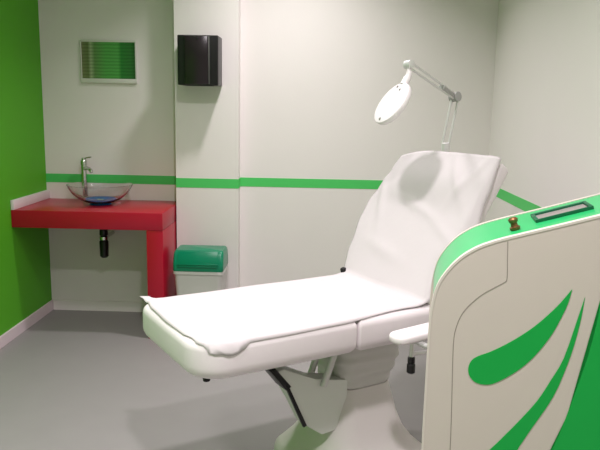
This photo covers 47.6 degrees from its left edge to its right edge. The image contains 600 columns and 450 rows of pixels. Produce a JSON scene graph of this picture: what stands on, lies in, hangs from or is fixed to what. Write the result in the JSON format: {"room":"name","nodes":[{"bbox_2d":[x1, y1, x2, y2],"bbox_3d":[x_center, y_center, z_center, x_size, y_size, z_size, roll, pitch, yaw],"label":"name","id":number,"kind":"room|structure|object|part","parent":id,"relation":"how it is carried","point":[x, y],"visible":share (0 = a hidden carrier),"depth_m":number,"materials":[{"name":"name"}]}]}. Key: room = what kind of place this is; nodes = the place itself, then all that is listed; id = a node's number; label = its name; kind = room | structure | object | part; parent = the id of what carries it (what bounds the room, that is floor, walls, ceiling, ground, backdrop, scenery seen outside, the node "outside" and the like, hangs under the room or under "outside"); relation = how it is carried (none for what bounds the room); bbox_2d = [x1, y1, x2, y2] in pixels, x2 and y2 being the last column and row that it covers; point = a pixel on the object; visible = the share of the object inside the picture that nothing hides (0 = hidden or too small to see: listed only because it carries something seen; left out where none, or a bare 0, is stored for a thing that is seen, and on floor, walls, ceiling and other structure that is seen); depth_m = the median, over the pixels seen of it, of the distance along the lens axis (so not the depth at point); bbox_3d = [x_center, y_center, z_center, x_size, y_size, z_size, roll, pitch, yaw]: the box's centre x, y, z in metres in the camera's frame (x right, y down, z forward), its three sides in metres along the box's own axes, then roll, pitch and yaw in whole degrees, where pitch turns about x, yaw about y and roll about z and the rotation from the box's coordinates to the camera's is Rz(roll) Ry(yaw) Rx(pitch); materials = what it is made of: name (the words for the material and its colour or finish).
{"room":"examination room","nodes":[
{"label":"examination room","id":0,"kind":"room"},
{"bbox_2d":[0,0,51,335],"bbox_3d":[-1.964,-0.316,1.629,0.100,3.000,6.580,1,10,2],"label":"wall","id":1,"kind":"structure","parent":0,"point":[25,272],"depth_m":4.44,"materials":[{"name":"green paint"}]},
{"bbox_2d":[0,300,53,348],"bbox_3d":[-1.932,1.127,1.876,0.014,0.075,6.380,1,10,2],"label":"baseboard","id":2,"kind":"structure","parent":1,"relation":"attached to","point":[22,326],"depth_m":4.54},
{"bbox_2d":[38,0,175,301],"bbox_3d":[-1.314,-0.853,4.803,0.977,3.000,0.100,1,10,2],"label":"wall","id":3,"kind":"structure","parent":0,"point":[124,128],"depth_m":4.78,"materials":[{"name":"white paint"}]},
{"bbox_2d":[53,300,147,311],"bbox_3d":[-1.335,0.598,4.996,0.963,0.075,0.014,1,10,2],"label":"baseboard","id":4,"kind":"structure","parent":3,"relation":"attached to","point":[84,305],"depth_m":4.99,"materials":[{"name":"white paint"}]},
{"bbox_2d":[80,39,136,83],"bbox_3d":[-1.322,-1.129,4.697,0.388,0.292,0.016,1,10,2],"label":"air vent","id":5,"kind":"object","parent":3,"relation":"attached to","point":[102,61],"visible":1,"depth_m":4.69,"materials":[{"name":"white metal"}]},
{"bbox_2d":[46,173,175,184],"bbox_3d":[-1.325,-0.327,4.842,0.977,0.062,0.002,1,10,2],"label":"trim","id":6,"kind":"structure","parent":3,"relation":"attached to","point":[50,177],"depth_m":4.84,"materials":[{"name":"green paint"}]},
{"bbox_2d":[174,0,240,288],"bbox_3d":[-0.617,-0.820,4.683,0.426,3.000,0.300,1,10,2],"label":"wall pillar","id":7,"kind":"structure","parent":0,"point":[207,118],"depth_m":4.57,"materials":[{"name":"white paint"}]},
{"bbox_2d":[177,35,221,85],"bbox_3d":[-0.646,-1.058,4.395,0.260,0.314,0.192,1,10,2],"label":"dispenser","id":8,"kind":"object","parent":7,"relation":"attached to","point":[199,56],"visible":1,"depth_m":4.31,"materials":[{"name":"black plastic"}]},
{"bbox_2d":[176,178,237,188],"bbox_3d":[-0.631,-0.284,4.622,0.426,0.064,0.002,1,10,2],"label":"trim","id":9,"kind":"structure","parent":7,"relation":"attached to","point":[180,182],"depth_m":4.62,"materials":[{"name":"green paint"}]},
{"bbox_2d":[0,310,427,449],"bbox_3d":[-0.392,1.238,1.841,3.300,0.080,6.580,1,10,2],"label":"floor","id":10,"kind":"structure","parent":0,"point":[74,379],"depth_m":3.56,"materials":[{"name":"grey plastic"}]},
{"bbox_2d":[10,190,176,338],"bbox_3d":[-1.347,0.244,4.647,0.969,0.890,0.578,1,10,2],"label":"counter","id":11,"kind":"object","parent":10,"relation":"on","point":[36,210],"depth_m":4.34,"materials":[{"name":"red paint"}]},
{"bbox_2d":[80,156,92,200],"bbox_3d":[-1.477,-0.321,4.741,0.060,0.312,0.178,-8,13,-42],"label":"tap","id":12,"kind":"object","parent":11,"relation":"on","point":[83,162],"visible":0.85,"depth_m":4.75,"materials":[{"name":"silver metal"}]},
{"bbox_3d":[-1.465,-0.384,4.707,0.025,0.042,0.131,-7,12,-37],"label":"spout","id":13,"kind":"part","parent":12,"relation":"part of","materials":[{"name":"silver metal"}]},
{"bbox_2d":[11,198,176,230],"bbox_3d":[-1.342,-0.078,4.591,0.969,0.112,0.578,1,10,2],"label":"countertop","id":14,"kind":"structure","parent":11,"relation":"on","point":[150,215],"depth_m":4.32,"materials":[{"name":"red paint"}]},
{"bbox_2d":[66,181,132,205],"bbox_3d":[-1.353,-0.208,4.611,0.436,0.138,0.436,1,10,2],"label":"basin","id":15,"kind":"object","parent":11,"relation":"in","point":[95,193],"visible":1,"depth_m":4.50,"materials":[{"name":"clear glass"}]},
{"bbox_2d":[99,229,114,257],"bbox_3d":[-1.351,0.081,4.773,0.131,0.262,0.282,-3,11,-23],"label":"trap","id":16,"kind":"object","parent":11,"relation":"attached to","point":[103,243],"visible":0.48,"depth_m":4.68,"materials":[{"name":"black plastic"}]},
{"bbox_2d":[99,240,108,257],"bbox_3d":[-1.355,0.164,4.705,0.062,0.122,0.062,1,10,2],"label":"cup","id":17,"kind":"object","parent":16,"relation":"on","point":[104,244],"depth_m":4.68,"materials":[{"name":"black plastic"}]},
{"bbox_3d":[-0.918,0.341,4.642,0.106,0.716,0.562,1,10,2],"label":"leg","id":18,"kind":"part","parent":11,"relation":"part of","materials":[{"name":"red paint"}]},
{"bbox_2d":[173,245,227,295],"bbox_3d":[-0.655,0.436,4.519,0.326,0.579,0.282,1,10,2],"label":"waste bin","id":19,"kind":"object","parent":10,"relation":"on","point":[196,268],"visible":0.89,"depth_m":4.38,"materials":[{"name":"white plastic"}]},
{"bbox_3d":[-0.651,0.214,4.486,0.326,0.130,0.268,1,10,2],"label":"lid","id":20,"kind":"part","parent":19,"relation":"part of","materials":[{"name":"teal plastic"}]},
{"bbox_2d":[143,164,507,449],"bbox_3d":[0.157,0.397,2.754,1.420,1.286,0.785,-5,11,-31],"label":"bed","id":21,"kind":"object","parent":10,"relation":"on","point":[348,404],"visible":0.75,"depth_m":2.70,"materials":[{"name":"white leather"}]},
{"bbox_2d":[143,303,356,378],"bbox_3d":[-0.218,0.395,2.622,0.641,0.138,0.620,-5,11,-31],"label":"cushion","id":22,"kind":"object","parent":21,"relation":"on","point":[272,353],"depth_m":2.36,"materials":[{"name":"white leather"}]},
{"bbox_3d":[0.028,0.695,2.745,0.345,0.317,0.080,-5,11,-31],"label":"lift arm","id":23,"kind":"part","parent":21,"relation":"part of","materials":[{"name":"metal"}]},
{"bbox_2d":[139,151,501,355],"bbox_3d":[0.084,0.030,2.766,1.366,0.632,0.766,-5,11,-31],"label":"paper sheet","id":24,"kind":"object","parent":21,"relation":"on","point":[427,199],"visible":0.98,"depth_m":2.83,"materials":[{"name":"white paper"}]},
{"bbox_2d":[355,303,429,349],"bbox_3d":[0.233,0.356,2.891,0.405,0.138,0.620,-5,11,-31],"label":"seat cushion","id":25,"kind":"object","parent":21,"relation":"on","point":[371,332],"depth_m":2.59,"materials":[{"name":"white leather"}]},
{"bbox_3d":[0.411,0.518,2.519,0.032,0.065,0.032,-5,11,-31],"label":"clamp knob","id":26,"kind":"part","parent":21,"relation":"part of","materials":[{"name":"black plastic"}]},
{"bbox_2d":[480,164,507,222],"bbox_3d":[0.553,-0.012,3.031,0.398,0.560,0.590,-5,11,-31],"label":"cushion","id":27,"kind":"object","parent":21,"relation":"on","point":[502,171],"depth_m":2.81,"materials":[{"name":"white leather"}]},
{"bbox_2d":[374,60,461,151],"bbox_3d":[0.649,0.101,3.273,0.331,1.710,0.875,8,12,34],"label":"lamp","id":28,"kind":"object","parent":10,"relation":"on","point":[395,101],"visible":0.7,"depth_m":2.91,"materials":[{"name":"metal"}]},
{"bbox_3d":[0.612,-0.663,3.132,0.011,0.158,0.521,8,12,34],"label":"arm","id":29,"kind":"part","parent":28,"relation":"part of","materials":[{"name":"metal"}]},
{"bbox_3d":[0.749,-0.515,3.388,0.078,0.214,0.013,1,10,2],"label":"arm","id":30,"kind":"part","parent":28,"relation":"part of","materials":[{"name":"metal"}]},
{"bbox_2d":[421,193,599,449],"bbox_3d":[0.697,0.541,1.813,0.727,1.340,0.301,3,10,11],"label":"machine","id":31,"kind":"object","parent":10,"relation":"on","point":[513,359],"visible":1,"depth_m":1.66,"materials":[{"name":"white plastic"}]},
{"bbox_3d":[0.726,0.460,1.940,0.724,1.219,0.018,3,10,11],"label":"panel","id":32,"kind":"part","parent":31,"relation":"part of","materials":[{"name":"white plastic"}]},
{"bbox_2d":[508,217,519,230],"bbox_3d":[0.531,-0.003,1.688,0.031,0.036,0.026,3,10,11],"label":"knob","id":33,"kind":"object","parent":31,"relation":"attached to","point":[513,221],"depth_m":1.68,"materials":[{"name":"brown metal"}]},
{"bbox_2d":[240,0,498,302],"bbox_3d":[0.446,-0.804,4.699,1.697,3.000,0.200,1,10,2],"label":"wall","id":34,"kind":"structure","parent":0,"point":[315,75],"depth_m":4.60,"materials":[{"name":"white paint"}]},
{"bbox_2d":[240,177,382,188],"bbox_3d":[0.434,-0.280,4.688,1.696,0.062,0.002,1,10,2],"label":"trim","id":35,"kind":"structure","parent":34,"relation":"attached to","point":[249,182],"depth_m":4.70,"materials":[{"name":"green paint"}]},
{"bbox_2d":[485,0,599,221],"bbox_3d":[1.234,-0.243,1.530,0.100,3.000,6.580,1,10,2],"label":"wall","id":36,"kind":"structure","parent":0,"point":[545,131],"depth_m":3.44,"materials":[{"name":"white paint"}]},
{"bbox_2d":[496,189,541,211],"bbox_3d":[1.173,0.272,1.569,0.002,0.062,6.278,1,10,2],"label":"trim","id":37,"kind":"structure","parent":36,"relation":"attached to","point":[520,203],"depth_m":3.94,"materials":[{"name":"green paint"}]}
]}

